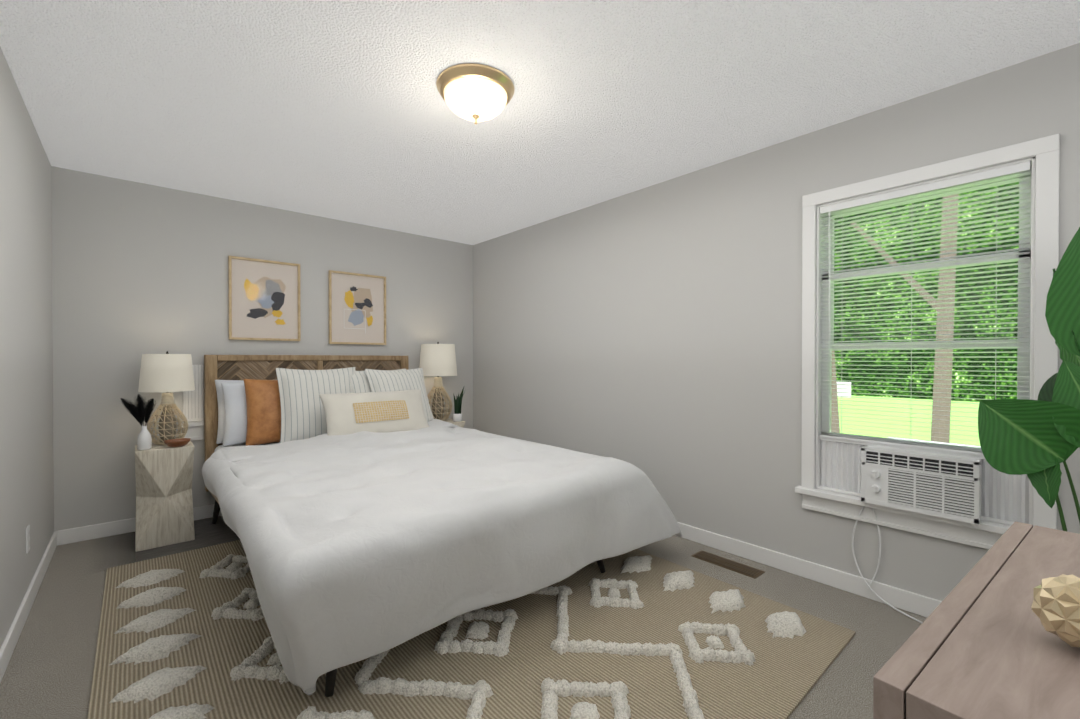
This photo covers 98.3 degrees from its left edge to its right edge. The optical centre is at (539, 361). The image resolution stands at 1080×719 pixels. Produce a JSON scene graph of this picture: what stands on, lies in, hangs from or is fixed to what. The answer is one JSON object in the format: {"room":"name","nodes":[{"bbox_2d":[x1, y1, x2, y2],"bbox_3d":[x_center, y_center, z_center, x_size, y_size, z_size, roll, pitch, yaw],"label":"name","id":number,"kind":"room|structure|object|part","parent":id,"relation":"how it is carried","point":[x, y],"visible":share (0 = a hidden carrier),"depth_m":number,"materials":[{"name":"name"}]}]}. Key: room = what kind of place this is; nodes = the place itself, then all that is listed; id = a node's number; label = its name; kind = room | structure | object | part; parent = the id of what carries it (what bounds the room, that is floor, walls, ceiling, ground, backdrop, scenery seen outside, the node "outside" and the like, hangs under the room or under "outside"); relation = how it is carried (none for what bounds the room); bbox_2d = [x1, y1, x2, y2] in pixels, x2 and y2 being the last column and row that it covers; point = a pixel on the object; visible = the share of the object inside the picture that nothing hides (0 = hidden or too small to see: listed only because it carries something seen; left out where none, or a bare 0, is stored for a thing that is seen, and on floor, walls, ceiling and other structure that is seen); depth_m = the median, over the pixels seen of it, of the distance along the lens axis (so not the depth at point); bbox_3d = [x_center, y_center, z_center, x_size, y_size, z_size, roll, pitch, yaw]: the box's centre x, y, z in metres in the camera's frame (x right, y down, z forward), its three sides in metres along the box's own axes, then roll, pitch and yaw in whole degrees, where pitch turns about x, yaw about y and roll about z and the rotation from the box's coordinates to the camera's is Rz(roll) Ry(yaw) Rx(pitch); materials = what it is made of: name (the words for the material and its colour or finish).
{"room":"bedroom","nodes":[
{"label":"bedroom","id":0,"kind":"room"},
{"bbox_2d":[0,47,53,647],"bbox_3d":[-1.485,-0.021,1.018,0.120,2.440,5.150,0,1,-41],"label":"wall","id":1,"kind":"structure","parent":0,"point":[26,425],"depth_m":2.19,"materials":[{"name":"grey paint"}]},
{"bbox_2d":[26,525,29,553],"bbox_3d":[-2.471,0.856,2.255,0.008,0.120,0.070,0,1,-41],"label":"electrical outlet plate","id":2,"kind":"object","parent":1,"relation":"attached to","point":[27,538],"visible":1,"depth_m":2.24,"materials":[{"name":"white plastic"}]},
{"bbox_2d":[0,530,59,682],"bbox_3d":[-1.434,1.151,1.071,0.014,0.095,5.150,0,1,-41],"label":"baseboard","id":3,"kind":"structure","parent":1,"relation":"attached to","point":[7,648],"depth_m":2.14,"materials":[{"name":"white wood"}]},
{"bbox_2d":[51,166,472,530],"bbox_3d":[-1.969,-0.042,4.091,3.424,2.440,0.120,0,1,-41],"label":"wall","id":4,"kind":"structure","parent":0,"point":[139,269],"depth_m":3.38,"materials":[{"name":"grey paint"}]},
{"bbox_2d":[60,504,221,544],"bbox_3d":[-1.927,1.130,4.047,3.120,0.095,0.014,0,1,-41],"label":"baseboard","id":5,"kind":"structure","parent":4,"relation":"attached to","point":[89,532],"depth_m":3.16,"materials":[{"name":"white wood"}]},
{"bbox_2d":[181,365,203,440],"bbox_3d":[-2.576,0.302,3.462,0.131,0.560,0.035,0,1,-41],"label":"trim","id":6,"kind":"structure","parent":4,"relation":"attached to","point":[193,405],"depth_m":3.48,"materials":[{"name":"white"}]},
{"bbox_2d":[228,256,300,340],"bbox_3d":[-2.213,-0.497,3.772,0.505,0.647,0.028,0,1,-41],"label":"framed artwork","id":7,"kind":"object","parent":4,"relation":"attached to","point":[263,299],"visible":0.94,"depth_m":3.76,"materials":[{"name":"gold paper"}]},
{"bbox_2d":[328,270,385,344],"bbox_3d":[-1.655,-0.481,4.258,0.512,0.645,0.028,0,1,-41],"label":"framed artwork","id":8,"kind":"object","parent":4,"relation":"attached to","point":[357,308],"visible":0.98,"depth_m":4.25,"materials":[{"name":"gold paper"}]},
{"bbox_2d":[0,518,926,718],"bbox_3d":[-0.239,1.242,2.112,3.424,0.100,5.390,0,1,-41],"label":"floor","id":9,"kind":"structure","parent":0,"point":[48,673],"depth_m":2.09,"materials":[{"name":"beige carpet"}]},
{"bbox_2d":[135,441,194,551],"bbox_3d":[-2.506,0.872,3.119,0.300,0.625,0.300,0,1,-41],"label":"nightstand","id":10,"kind":"object","parent":9,"relation":"on","point":[164,499],"visible":0.96,"depth_m":3.01,"materials":[{"name":"beige wood"}]},
{"bbox_2d":[120,394,155,449],"bbox_3d":[-2.539,0.381,2.962,0.191,0.356,0.131,0,1,-41],"label":"vase","id":11,"kind":"object","parent":10,"relation":"on","point":[140,410],"visible":1,"depth_m":2.95,"materials":[{"name":"white ceramic"}]},
{"bbox_2d":[138,351,194,444],"bbox_3d":[-2.537,0.242,3.181,0.304,0.630,0.304,0,1,-41],"label":"lamp","id":12,"kind":"object","parent":10,"relation":"on","point":[167,373],"visible":0.92,"depth_m":3.11,"materials":[{"name":"white fabric"}]},
{"bbox_3d":[-2.537,0.072,3.179,0.304,0.250,0.304,0,1,-41],"label":"lamp shade","id":13,"kind":"part","parent":12,"relation":"part of","materials":[{"name":"beige fabric"}]},
{"bbox_3d":[-2.537,0.239,3.181,0.132,0.625,0.132,0,1,-41],"label":"stem","id":14,"kind":"part","parent":12,"relation":"part of","materials":[{"name":"beige wicker"}]},
{"bbox_2d":[164,438,190,446],"bbox_3d":[-2.389,0.536,3.077,0.144,0.046,0.115,0,1,-41],"label":"bowl","id":15,"kind":"object","parent":10,"relation":"on","point":[179,442],"visible":1,"depth_m":3.05,"materials":[{"name":"brown wood"}]},
{"bbox_2d":[202,355,682,696],"bbox_3d":[-0.838,0.566,3.088,2.213,1.232,2.834,0,1,-41],"label":"bed","id":16,"kind":"object","parent":9,"relation":"on","point":[369,505],"visible":1,"depth_m":2.08,"materials":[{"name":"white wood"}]},
{"bbox_2d":[215,380,243,443],"bbox_3d":[-2.174,0.367,3.659,0.640,0.500,0.173,0,-8,-41],"label":"pillow","id":17,"kind":"object","parent":16,"relation":"on","point":[219,398],"depth_m":3.47,"materials":[{"name":"white fabric"}]},
{"bbox_2d":[221,382,246,445],"bbox_3d":[-2.071,0.375,3.578,0.640,0.490,0.170,0,-12,-39],"label":"pillow","id":18,"kind":"object","parent":16,"relation":"on","point":[233,396],"depth_m":3.40,"materials":[{"name":"white fabric"}]},
{"bbox_3d":[-1.029,0.730,3.024,1.521,0.220,2.529,0,1,-41],"label":"mattress","id":19,"kind":"part","parent":16,"relation":"part of","materials":[{"name":"white fabric"}]},
{"bbox_2d":[244,379,280,445],"bbox_3d":[-1.947,0.364,3.522,0.500,0.520,0.149,0,-14,-37],"label":"pillow","id":20,"kind":"object","parent":16,"relation":"on","point":[262,404],"depth_m":3.40,"materials":[{"name":"brown leather"}]},
{"bbox_3d":[-1.891,0.451,4.001,1.600,1.015,0.072,0,1,-41],"label":"headboard frame","id":21,"kind":"part","parent":16,"relation":"part of","materials":[{"name":"brown wood"}]},
{"bbox_2d":[276,367,354,442],"bbox_3d":[-1.674,0.331,3.560,0.588,0.621,0.156,0,-16,-38],"label":"pillow","id":22,"kind":"object","parent":16,"relation":"on","point":[300,413],"depth_m":3.45,"materials":[{"name":"white fabric"}]},
{"bbox_2d":[351,369,405,392],"bbox_3d":[-1.332,0.339,3.879,0.588,0.599,0.159,0,-16,-44],"label":"pillow","id":23,"kind":"object","parent":16,"relation":"on","point":[361,382],"depth_m":3.78,"materials":[{"name":"white fabric"}]},
{"bbox_2d":[365,368,433,421],"bbox_3d":[-1.156,0.315,3.921,0.149,0.579,0.568,-28,-18,38],"label":"pillow","id":24,"kind":"object","parent":16,"relation":"on","point":[400,379],"depth_m":3.91,"materials":[{"name":"white fabric"}]},
{"bbox_2d":[445,418,464,427],"bbox_3d":[-0.958,0.875,4.540,0.340,0.600,0.340,0,1,-41],"label":"nightstand","id":25,"kind":"object","parent":9,"relation":"on","point":[459,424],"visible":0.08,"depth_m":4.50,"materials":[{"name":"beige wood"}]},
{"bbox_2d":[419,342,456,420],"bbox_3d":[-0.995,0.188,4.562,0.371,0.768,0.371,0,1,-41],"label":"lamp","id":26,"kind":"object","parent":25,"relation":"on","point":[437,359],"visible":0.85,"depth_m":4.45,"materials":[{"name":"white fabric"}]},
{"bbox_3d":[-0.995,-0.019,4.561,0.371,0.305,0.371,0,1,-41],"label":"lamp shade","id":27,"kind":"part","parent":26,"relation":"part of","materials":[{"name":"beige fabric"}]},
{"bbox_3d":[-0.995,0.185,4.562,0.161,0.762,0.161,0,1,-41],"label":"stem","id":28,"kind":"part","parent":26,"relation":"part of","materials":[{"name":"beige wicker"}]},
{"bbox_2d":[453,387,463,421],"bbox_3d":[-0.788,0.403,4.532,0.129,0.340,0.124,0,1,-41],"label":"snake plant","id":29,"kind":"object","parent":25,"relation":"on","point":[457,415],"visible":1,"depth_m":4.50,"materials":[{"name":"green plant"}]},
{"bbox_3d":[-0.800,0.536,4.523,0.090,0.075,0.090,0,1,-41],"label":"pot","id":30,"kind":"part","parent":29,"relation":"part of","materials":[{"name":"white ceramic"}]},
{"bbox_2d":[87,540,855,718],"bbox_3d":[-0.543,1.162,2.351,2.500,0.055,2.990,0,1,-41],"label":"rug","id":31,"kind":"object","parent":9,"relation":"on","point":[636,634],"visible":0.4,"depth_m":1.87,"materials":[{"name":"fabric"}]},
{"bbox_2d":[691,550,764,578],"bbox_3d":[1.097,1.183,2.744,0.120,0.008,0.390,0,1,-41],"label":"floor vent","id":32,"kind":"object","parent":9,"relation":"in","point":[749,571],"visible":1,"depth_m":2.72,"materials":[{"name":"brown metal"}]},
{"bbox_2d":[873,521,1079,718],"bbox_3d":[0.749,0.730,0.240,0.600,0.950,0.800,0,1,-37],"label":"dresser","id":33,"kind":"object","parent":9,"relation":"on","point":[981,642],"visible":1,"depth_m":0.41,"materials":[{"name":"brown wood"}]},
{"bbox_2d":[1031,574,1079,646],"bbox_3d":[0.476,0.221,0.410,0.063,0.061,0.061,0,1,-41],"label":"decorative orb","id":34,"kind":"object","parent":33,"relation":"on","point":[1055,607],"visible":0.98,"depth_m":0.41,"materials":[{"name":"gold metal"}]},
{"bbox_2d":[978,227,1079,531],"bbox_3d":[1.851,0.362,1.637,0.340,1.666,0.438,0,1,-41],"label":"plant","id":35,"kind":"object","parent":9,"relation":"on","point":[1037,441],"visible":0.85,"depth_m":1.61,"materials":[{"name":"green plant"}]},
{"bbox_2d":[0,0,1079,244],"bbox_3d":[-0.239,-1.298,2.094,3.424,0.100,5.390,0,1,-41],"label":"ceiling","id":36,"kind":"structure","parent":0,"point":[334,110],"depth_m":2.11,"materials":[{"name":"white paint"}]},
{"bbox_2d":[436,63,514,123],"bbox_3d":[-0.292,-1.164,2.122,0.352,0.170,0.352,0,1,-41],"label":"ceiling light","id":37,"kind":"object","parent":36,"relation":"attached to","point":[475,92],"visible":1,"depth_m":2.03,"materials":[{"name":"white glass"}]},
{"bbox_3d":[-0.292,-1.163,2.122,0.286,0.092,0.286,0,1,-41],"label":"glass","id":38,"kind":"part","parent":37,"relation":"part of","materials":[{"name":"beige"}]},
{"bbox_2d":[473,43,1079,600],"bbox_3d":[1.007,-0.036,3.188,0.120,2.440,5.150,0,1,-41],"label":"wall","id":39,"kind":"structure","parent":0,"point":[653,333],"depth_m":2.94,"materials":[{"name":"grey paint"}]},
{"bbox_2d":[675,522,941,616],"bbox_3d":[0.956,1.137,3.152,0.014,0.095,5.150,0,1,-41],"label":"baseboard","id":40,"kind":"structure","parent":39,"relation":"attached to","point":[915,603],"depth_m":2.52,"materials":[{"name":"white wood"}]},
{"bbox_2d":[795,134,1059,548],"bbox_3d":[1.789,-0.052,2.248,0.175,1.715,0.985,0,1,-41],"label":"window","id":41,"kind":"structure","parent":39,"relation":"in","point":[987,532],"depth_m":2.17,"materials":[{"name":"white"}]},
{"bbox_2d":[861,437,981,524],"bbox_3d":[1.909,0.557,2.305,0.524,0.269,0.427,0,1,-41],"label":"air conditioner unit","id":42,"kind":"object","parent":41,"relation":"in","point":[941,485],"visible":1,"depth_m":2.13,"materials":[{"name":"white plastic"}]},
{"bbox_2d":[852,506,922,623],"bbox_3d":[1.392,0.942,1.660,1.287,0.497,0.837,0,1,-41],"label":"power cord","id":43,"kind":"object","parent":42,"relation":"attached to","point":[871,582],"depth_m":2.31,"materials":[{"name":"white plastic"}]},
{"bbox_3d":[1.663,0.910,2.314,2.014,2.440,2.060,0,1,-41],"label":"window ac cord","id":44,"kind":"part","parent":43,"relation":"part of","materials":[{"name":"white plastic"}]},
{"bbox_2d":[819,436,1028,523],"bbox_3d":[1.789,0.542,2.252,0.025,0.273,0.791,0,1,-41],"label":"panel","id":45,"kind":"object","parent":42,"relation":"attached to","point":[1005,496],"visible":0.77,"depth_m":2.10,"materials":[{"name":"white plastic"}]},
{"bbox_2d":[820,161,1030,455],"bbox_3d":[1.781,-0.212,2.240,0.045,1.241,0.783,0,1,-41],"label":"window blinds","id":46,"kind":"object","parent":41,"relation":"attached to","point":[992,175],"visible":0.98,"depth_m":2.19,"materials":[{"name":"white plastic"}]},
{"bbox_3d":[1.827,-0.204,2.279,0.065,1.258,0.791,0,1,-41],"label":"window sashes","id":47,"kind":"part","parent":41,"relation":"part of","materials":[{"name":"white plastic"}]},
{"label":"outside","id":48,"kind":"structure","parent":0,"visible":0},
{"bbox_2d":[831,194,979,445],"bbox_3d":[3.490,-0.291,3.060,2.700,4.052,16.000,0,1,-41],"label":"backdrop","id":49,"kind":"structure","parent":48,"point":[888,426],"depth_m":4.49,"materials":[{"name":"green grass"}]},
{"bbox_2d":[834,182,1018,401],"bbox_3d":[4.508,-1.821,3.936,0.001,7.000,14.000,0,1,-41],"label":"trees","id":50,"kind":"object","parent":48,"point":[879,384],"depth_m":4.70,"materials":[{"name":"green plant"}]}
]}

